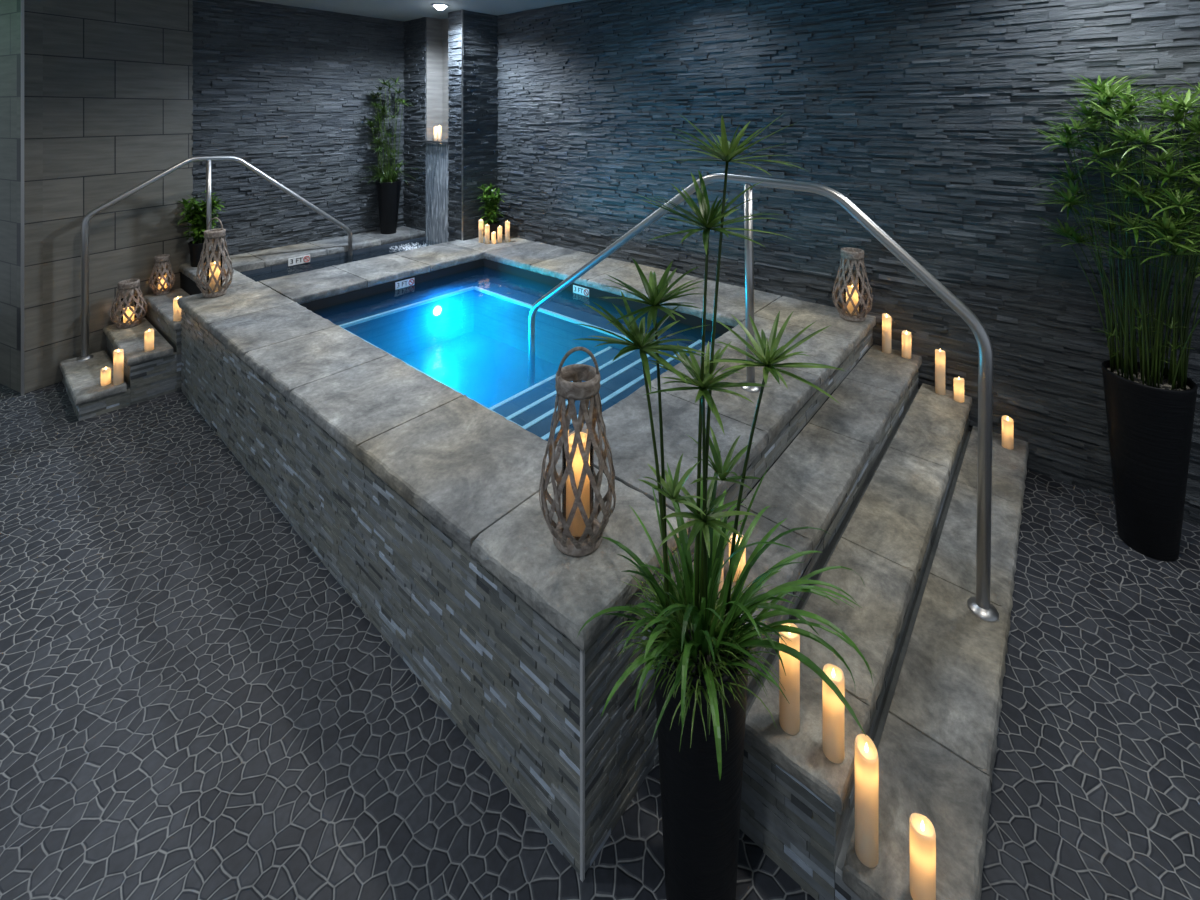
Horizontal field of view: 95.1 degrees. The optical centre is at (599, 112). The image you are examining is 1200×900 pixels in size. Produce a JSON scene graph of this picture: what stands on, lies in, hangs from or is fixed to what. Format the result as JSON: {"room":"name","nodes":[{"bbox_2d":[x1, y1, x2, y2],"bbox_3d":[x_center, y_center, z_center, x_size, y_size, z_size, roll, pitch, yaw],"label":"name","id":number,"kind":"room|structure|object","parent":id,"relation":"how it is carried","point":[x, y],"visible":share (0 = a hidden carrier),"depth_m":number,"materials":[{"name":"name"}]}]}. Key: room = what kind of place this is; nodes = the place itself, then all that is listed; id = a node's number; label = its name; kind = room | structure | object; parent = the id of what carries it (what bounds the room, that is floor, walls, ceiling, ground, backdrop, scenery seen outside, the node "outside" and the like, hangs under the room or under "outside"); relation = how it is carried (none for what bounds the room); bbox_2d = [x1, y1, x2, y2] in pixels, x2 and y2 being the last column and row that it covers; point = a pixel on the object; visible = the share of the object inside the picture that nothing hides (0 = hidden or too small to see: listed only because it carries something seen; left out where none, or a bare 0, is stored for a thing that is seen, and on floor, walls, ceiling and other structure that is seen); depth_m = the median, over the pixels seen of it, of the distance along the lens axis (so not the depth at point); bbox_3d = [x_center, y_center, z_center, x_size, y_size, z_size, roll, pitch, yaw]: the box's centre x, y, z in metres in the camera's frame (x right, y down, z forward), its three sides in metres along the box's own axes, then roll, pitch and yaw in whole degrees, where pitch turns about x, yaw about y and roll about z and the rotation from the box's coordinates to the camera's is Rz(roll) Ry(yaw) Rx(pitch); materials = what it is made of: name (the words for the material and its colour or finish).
{"room":"spa","nodes":[
{"label":"spa","id":0,"kind":"room"},
{"bbox_2d":[0,0,42,393],"bbox_3d":[-4.917,0.450,4.288,2.089,3.000,0.100,0,0,25],"label":"wall","id":1,"kind":"structure","parent":0,"point":[33,9],"depth_m":3.87,"materials":[{"name":"grey tile"}]},
{"bbox_2d":[17,0,192,392],"bbox_3d":[-3.812,0.450,4.309,0.100,3.000,1.074,0,0,25],"label":"wall","id":2,"kind":"structure","parent":0,"point":[118,80],"depth_m":4.22,"materials":[{"name":"grey tile"}]},
{"bbox_2d":[21,0,23,395],"bbox_3d":[-3.993,0.450,3.796,0.016,3.000,0.016,0,0,40],"label":"trim","id":3,"kind":"structure","parent":2,"relation":"attached to","point":[22,1],"depth_m":3.79,"materials":[{"name":"silver metal"}]},
{"bbox_2d":[192,0,404,255],"bbox_3d":[-2.803,0.450,5.736,0.142,3.000,2.490,0,0,40],"label":"wall","id":4,"kind":"structure","parent":0,"point":[279,89],"depth_m":5.38,"materials":[{"name":"stone"}]},
{"bbox_2d":[251,0,581,20],"bbox_3d":[-1.675,-1.100,1.763,11.000,0.100,7.490,0,0,40],"label":"ceiling","id":5,"kind":"structure","parent":0,"point":[398,10],"depth_m":5.41,"materials":[{"name":"grey paint"}]},
{"bbox_2d":[432,3,448,9],"bbox_3d":[-1.554,-1.026,5.339,0.160,0.047,0.160,0,0,40],"label":"recessed light","id":6,"kind":"object","parent":5,"relation":"in","point":[439,6],"visible":1,"depth_m":5.30,"materials":[{"name":"white glass"}]},
{"bbox_2d":[410,142,448,246],"bbox_3d":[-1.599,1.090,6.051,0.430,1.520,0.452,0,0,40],"label":"waterfall","id":7,"kind":"structure","parent":0,"point":[437,224],"depth_m":5.87,"materials":[{"name":"liquid"}]},
{"bbox_2d":[424,140,448,144],"bbox_3d":[-1.608,0.315,6.040,0.426,0.031,0.480,0,0,40],"label":"trim","id":8,"kind":"structure","parent":7,"relation":"on","point":[445,142],"depth_m":5.86,"materials":[{"name":"grey stone"}]},
{"bbox_2d":[434,126,436,139],"bbox_3d":[-1.796,0.220,6.003,0.044,0.160,0.044,0,0,40],"label":"pillar candle","id":9,"kind":"object","parent":8,"relation":"on","point":[435,127],"visible":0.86,"depth_m":5.98,"materials":[{"name":"beige wax"}]},
{"bbox_2d":[437,125,441,140],"bbox_3d":[-1.743,0.215,5.958,0.044,0.170,0.044,0,0,40],"label":"pillar candle","id":10,"kind":"object","parent":8,"relation":"on","point":[439,128],"visible":1,"depth_m":5.94,"materials":[{"name":"beige wax"}]},
{"bbox_2d":[403,10,497,241],"bbox_3d":[-1.677,0.400,6.106,1.139,2.900,0.470,0,0,40],"label":"wall column","id":11,"kind":"structure","parent":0,"point":[480,49],"depth_m":5.77,"materials":[{"name":"stone"}]},
{"bbox_2d":[426,17,448,139],"bbox_3d":[-1.598,-0.375,6.052,0.430,1.350,0.449,0,0,40],"label":"wall niche","id":12,"kind":"object","parent":11,"relation":"in","point":[437,98],"visible":0.43,"depth_m":6.10,"materials":[{"name":"tile"}]},
{"bbox_2d":[461,9,462,240],"bbox_3d":[-1.394,0.250,5.560,0.012,2.600,0.012,0,0,40],"label":"trim","id":13,"kind":"structure","parent":11,"relation":"attached to","point":[461,9],"depth_m":5.56,"materials":[{"name":"silver metal"}]},
{"bbox_2d":[0,382,1199,899],"bbox_3d":[-1.675,2.000,1.763,11.000,0.100,7.490,0,0,40],"label":"floor","id":14,"kind":"structure","parent":0,"point":[194,706],"depth_m":1.78,"materials":[{"name":"tile"}]},
{"bbox_2d":[59,288,189,420],"bbox_3d":[-3.428,1.650,4.067,1.024,0.599,0.784,0,0,40],"label":"stone steps","id":15,"kind":"structure","parent":14,"relation":"on","point":[148,375],"depth_m":3.80,"materials":[{"name":"stone"}]},
{"bbox_2d":[101,367,110,385],"bbox_3d":[-3.272,1.737,3.636,0.052,0.116,0.052,0,0,40],"label":"pillar candle","id":16,"kind":"object","parent":15,"relation":"on","point":[106,371],"visible":1,"depth_m":3.62,"materials":[{"name":"beige wax"}]},
{"bbox_2d":[113,349,123,384],"bbox_3d":[-3.195,1.680,3.643,0.052,0.230,0.052,0,0,40],"label":"pillar candle","id":17,"kind":"object","parent":15,"relation":"on","point":[118,354],"visible":1,"depth_m":3.62,"materials":[{"name":"beige wax"}]},
{"bbox_2d":[110,279,147,328],"bbox_3d":[-3.627,1.464,4.225,0.224,0.342,0.225,0,0,40],"label":"wicker lantern","id":18,"kind":"object","parent":15,"relation":"on","point":[134,284],"visible":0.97,"depth_m":4.18,"materials":[{"name":"brown wicker"}]},
{"bbox_2d":[123,306,133,322],"bbox_3d":[-3.626,1.545,4.225,0.066,0.120,0.066,0,0,40],"label":"pillar candle","id":19,"kind":"object","parent":18,"relation":"in","point":[128,311],"visible":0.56,"depth_m":4.20,"materials":[{"name":"beige wax"}]},
{"bbox_2d":[144,328,153,351],"bbox_3d":[-3.107,1.561,3.785,0.052,0.148,0.052,0,0,40],"label":"pillar candle","id":20,"kind":"object","parent":15,"relation":"on","point":[149,334],"visible":1,"depth_m":3.77,"materials":[{"name":"beige wax"}]},
{"bbox_2d":[149,254,174,295],"bbox_3d":[-3.577,1.319,4.484,0.169,0.312,0.170,0,0,40],"label":"wicker lantern","id":21,"kind":"object","parent":15,"relation":"on","point":[164,259],"visible":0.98,"depth_m":4.45,"materials":[{"name":"brown wicker"}]},
{"bbox_2d":[158,275,166,290],"bbox_3d":[-3.576,1.385,4.484,0.056,0.120,0.056,0,0,40],"label":"pillar candle","id":22,"kind":"object","parent":21,"relation":"in","point":[162,279],"visible":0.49,"depth_m":4.46,"materials":[{"name":"beige wax"}]},
{"bbox_2d":[173,296,181,321],"bbox_3d":[-3.004,1.390,3.907,0.052,0.170,0.052,0,0,40],"label":"pillar candle","id":23,"kind":"object","parent":15,"relation":"on","point":[177,310],"visible":0.69,"depth_m":3.88,"materials":[{"name":"beige wax"}]},
{"bbox_2d":[76,156,352,360],"bbox_3d":[-3.136,1.139,4.700,0.142,1.563,1.952,0,0,44],"label":"handrail","id":24,"kind":"object","parent":15,"relation":"attached to","point":[85,355],"visible":0.85,"depth_m":4.33,"materials":[{"name":"silver metal"}]},
{"bbox_2d":[179,226,436,294],"bbox_3d":[-2.522,1.623,5.155,1.080,0.655,2.114,0,0,40],"label":"pool","id":25,"kind":"object","parent":14,"relation":"on","point":[250,267],"visible":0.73,"depth_m":5.14,"materials":[{"name":"black stone"}]},
{"bbox_2d":[176,190,225,266],"bbox_3d":[-3.404,0.982,4.660,0.325,0.626,0.382,0,0,40],"label":"potted shrub","id":26,"kind":"object","parent":25,"relation":"on","point":[197,219],"visible":0.8,"depth_m":4.62,"materials":[{"name":"green plant"}]},
{"bbox_2d":[188,239,213,266],"bbox_3d":[-3.394,1.195,4.684,0.194,0.200,0.194,0,0,40],"label":"planter","id":27,"kind":"object","parent":26,"relation":"attached to","point":[195,246],"depth_m":4.60,"materials":[{"name":"black"}]},
{"bbox_2d":[359,77,414,233],"bbox_3d":[-2.231,0.444,5.862,0.561,1.702,0.608,0,0,40],"label":"bamboo","id":28,"kind":"object","parent":25,"relation":"on","point":[388,187],"visible":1,"depth_m":5.87,"materials":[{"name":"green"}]},
{"bbox_2d":[376,180,400,233],"bbox_3d":[-2.283,1.015,5.931,0.254,0.560,0.254,0,0,40],"label":"planter","id":29,"kind":"object","parent":28,"relation":"attached to","point":[388,193],"depth_m":5.85,"materials":[{"name":"black"}]},
{"bbox_2d":[177,234,875,881],"bbox_3d":[-0.602,1.623,3.670,3.838,0.655,2.794,0,0,40],"label":"plunge pool","id":30,"kind":"object","parent":14,"relation":"on","point":[385,406],"visible":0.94,"depth_m":2.28,"materials":[{"name":"stone"}]},
{"bbox_2d":[196,217,233,297],"bbox_3d":[-2.743,1.020,3.908,0.219,0.551,0.222,0,0,40],"label":"wicker lantern","id":31,"kind":"object","parent":30,"relation":"on","point":[212,237],"visible":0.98,"depth_m":3.86,"materials":[{"name":"brown wicker"}]},
{"bbox_2d":[209,261,219,291],"bbox_3d":[-2.741,1.160,3.907,0.066,0.210,0.066,0,0,40],"label":"pillar candle","id":32,"kind":"object","parent":31,"relation":"in","point":[217,272],"visible":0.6,"depth_m":3.88,"materials":[{"name":"beige wax"}]},
{"bbox_2d":[431,304,442,316],"bbox_3d":[-1.363,1.650,4.587,0.020,0.104,0.104,0,0,40],"label":"lamp","id":33,"kind":"object","parent":30,"relation":"attached to","point":[436,309],"depth_m":4.58,"materials":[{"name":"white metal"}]},
{"bbox_2d":[479,219,482,242],"bbox_3d":[-1.190,1.177,5.489,0.047,0.236,0.047,0,0,40],"label":"pillar candle","id":34,"kind":"object","parent":30,"relation":"on","point":[480,220],"visible":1,"depth_m":5.47,"materials":[{"name":"beige wax"}]},
{"bbox_2d":[485,225,489,243],"bbox_3d":[-1.119,1.197,5.442,0.047,0.196,0.047,0,0,40],"label":"pillar candle","id":35,"kind":"object","parent":30,"relation":"on","point":[487,227],"visible":1,"depth_m":5.42,"materials":[{"name":"beige wax"}]},
{"bbox_2d":[477,183,504,239],"bbox_3d":[-1.118,1.007,5.636,0.300,0.575,0.297,0,0,40],"label":"potted shrub","id":36,"kind":"object","parent":30,"relation":"on","point":[491,202],"visible":0.97,"depth_m":5.62,"materials":[{"name":"green plant"}]},
{"bbox_2d":[483,221,499,239],"bbox_3d":[-1.114,1.210,5.648,0.174,0.170,0.174,0,0,40],"label":"planter","id":37,"kind":"object","parent":30,"relation":"on","point":[493,225],"depth_m":5.59,"materials":[{"name":"black"}]},
{"bbox_2d":[491,231,495,243],"bbox_3d":[-1.055,1.235,5.447,0.047,0.120,0.047,0,0,40],"label":"pillar candle","id":38,"kind":"object","parent":30,"relation":"on","point":[493,234],"visible":1,"depth_m":5.43,"materials":[{"name":"beige wax"}]},
{"bbox_2d":[497,226,501,242],"bbox_3d":[-1.002,1.210,5.494,0.047,0.170,0.047,0,0,40],"label":"pillar candle","id":39,"kind":"object","parent":30,"relation":"on","point":[499,229],"visible":1,"depth_m":5.47,"materials":[{"name":"beige wax"}]},
{"bbox_2d":[505,220,509,241],"bbox_3d":[-0.930,1.187,5.518,0.047,0.216,0.047,0,0,40],"label":"pillar candle","id":40,"kind":"object","parent":30,"relation":"on","point":[507,224],"visible":1,"depth_m":5.50,"materials":[{"name":"beige wax"}]},
{"bbox_2d":[539,347,615,556],"bbox_3d":[-0.068,0.995,1.674,0.235,0.600,0.236,0,0,40],"label":"wicker lantern","id":41,"kind":"object","parent":30,"relation":"on","point":[590,540],"visible":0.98,"depth_m":1.61,"materials":[{"name":"brown wicker"}]},
{"bbox_2d":[566,432,589,536],"bbox_3d":[-0.067,1.122,1.672,0.072,0.286,0.072,0,0,40],"label":"pillar candle","id":42,"kind":"object","parent":41,"relation":"in","point":[577,527],"visible":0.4,"depth_m":1.64,"materials":[{"name":"beige wax"}]},
{"bbox_2d":[832,247,872,321],"bbox_3d":[1.595,1.079,3.468,0.236,0.432,0.234,0,0,40],"label":"wicker lantern","id":43,"kind":"object","parent":30,"relation":"on","point":[852,255],"visible":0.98,"depth_m":3.42,"materials":[{"name":"brown wicker"}]},
{"bbox_2d":[846,285,858,314],"bbox_3d":[1.594,1.175,3.469,0.072,0.180,0.072,0,0,40],"label":"pillar candle","id":44,"kind":"object","parent":43,"relation":"in","point":[855,297],"visible":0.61,"depth_m":3.44,"materials":[{"name":"beige wax"}]},
{"bbox_2d":[573,114,875,899],"bbox_3d":[0.283,0.974,1.362,0.714,1.951,0.662,0,0,21],"label":"potted papyrus","id":45,"kind":"object","parent":14,"relation":"on","point":[699,639],"visible":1,"depth_m":1.32,"materials":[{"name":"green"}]},
{"bbox_2d":[652,597,749,899],"bbox_3d":[0.249,1.620,1.365,0.240,0.660,0.240,0,0,40],"label":"planter","id":46,"kind":"object","parent":45,"relation":"attached to","point":[701,810],"depth_m":1.28,"materials":[{"name":"black plastic"}]},
{"bbox_2d":[660,329,1028,899],"bbox_3d":[1.255,1.650,2.328,0.802,0.599,2.439,0,0,40],"label":"stone steps","id":47,"kind":"structure","parent":14,"relation":"on","point":[888,470],"depth_m":1.82,"materials":[{"name":"stone"}]},
{"bbox_2d":[717,568,722,596],"bbox_3d":[0.351,1.380,1.678,0.052,0.190,0.052,0,0,40],"label":"pillar candle","id":48,"kind":"object","parent":47,"relation":"on","point":[721,578],"visible":0.03,"depth_m":1.66,"materials":[{"name":"beige wax"}]},
{"bbox_2d":[729,533,745,581],"bbox_3d":[0.437,1.410,1.749,0.052,0.130,0.052,0,0,40],"label":"pillar candle","id":49,"kind":"object","parent":47,"relation":"on","point":[742,562],"visible":0.34,"depth_m":1.73,"materials":[{"name":"beige wax"}]},
{"bbox_2d":[528,173,998,621],"bbox_3d":[0.492,1.116,2.758,2.460,1.649,0.127,0,0,40],"label":"handrail","id":50,"kind":"object","parent":47,"relation":"attached to","point":[980,605],"visible":0.91,"depth_m":2.14,"materials":[{"name":"silver metal"}]},
{"bbox_2d":[779,623,799,734],"bbox_3d":[0.506,1.502,1.467,0.052,0.266,0.052,0,0,40],"label":"pillar candle","id":51,"kind":"object","parent":47,"relation":"on","point":[789,714],"visible":0.7,"depth_m":1.45,"materials":[{"name":"beige wax"}]},
{"bbox_2d":[822,664,844,763],"bbox_3d":[0.597,1.527,1.404,0.052,0.216,0.052,0,0,40],"label":"pillar candle","id":52,"kind":"object","parent":47,"relation":"on","point":[833,709],"visible":0.9,"depth_m":1.39,"materials":[{"name":"beige wax"}]},
{"bbox_2d":[855,734,878,867],"bbox_3d":[0.645,1.660,1.330,0.052,0.270,0.052,0,0,40],"label":"pillar candle","id":53,"kind":"object","parent":47,"relation":"on","point":[866,754],"visible":0.99,"depth_m":1.31,"materials":[{"name":"beige wax"}]},
{"bbox_2d":[882,313,890,352],"bbox_3d":[1.771,1.357,3.391,0.052,0.236,0.052,0,0,40],"label":"pillar candle","id":54,"kind":"object","parent":47,"relation":"on","point":[886,318],"visible":1,"depth_m":3.37,"materials":[{"name":"beige wax"}]},
{"bbox_2d":[902,330,910,358],"bbox_3d":[1.851,1.395,3.316,0.052,0.160,0.052,0,0,40],"label":"pillar candle","id":55,"kind":"object","parent":47,"relation":"on","point":[906,335],"visible":1,"depth_m":3.30,"materials":[{"name":"beige wax"}]},
{"bbox_2d":[910,813,935,899],"bbox_3d":[0.739,1.707,1.257,0.052,0.176,0.052,0,0,40],"label":"pillar candle","id":56,"kind":"object","parent":47,"relation":"on","point":[922,831],"visible":1,"depth_m":1.24,"materials":[{"name":"beige wax"}]},
{"bbox_2d":[935,349,944,394],"bbox_3d":[1.985,1.505,3.203,0.052,0.260,0.052,0,0,40],"label":"pillar candle","id":57,"kind":"object","parent":47,"relation":"on","point":[939,354],"visible":1,"depth_m":3.18,"materials":[{"name":"beige wax"}]},
{"bbox_2d":[953,377,963,402],"bbox_3d":[2.041,1.567,3.123,0.052,0.136,0.052,0,0,40],"label":"pillar candle","id":58,"kind":"object","parent":47,"relation":"on","point":[958,383],"visible":1,"depth_m":3.10,"materials":[{"name":"beige wax"}]},
{"bbox_2d":[1002,415,1013,449],"bbox_3d":[2.190,1.712,2.950,0.052,0.166,0.052,0,0,40],"label":"pillar candle","id":59,"kind":"object","parent":47,"relation":"on","point":[1007,422],"visible":1,"depth_m":2.93,"materials":[{"name":"beige wax"}]},
{"bbox_2d":[1030,74,1199,561],"bbox_3d":[2.429,0.874,2.421,0.830,2.152,0.778,0,0,35],"label":"bamboo","id":60,"kind":"object","parent":14,"relation":"on","point":[1150,408],"visible":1,"depth_m":2.41,"materials":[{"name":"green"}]},
{"bbox_2d":[1101,359,1197,561],"bbox_3d":[2.474,1.565,2.481,0.308,0.770,0.308,0,0,40],"label":"planter","id":61,"kind":"object","parent":60,"relation":"attached to","point":[1150,421],"depth_m":2.39,"materials":[{"name":"black plastic"}]},
{"bbox_2d":[496,0,1199,525],"bbox_3d":[1.460,0.450,3.837,8.900,3.000,0.172,0,0,40],"label":"wall","id":62,"kind":"structure","parent":0,"point":[924,115],"depth_m":3.44,"materials":[{"name":"stone"}]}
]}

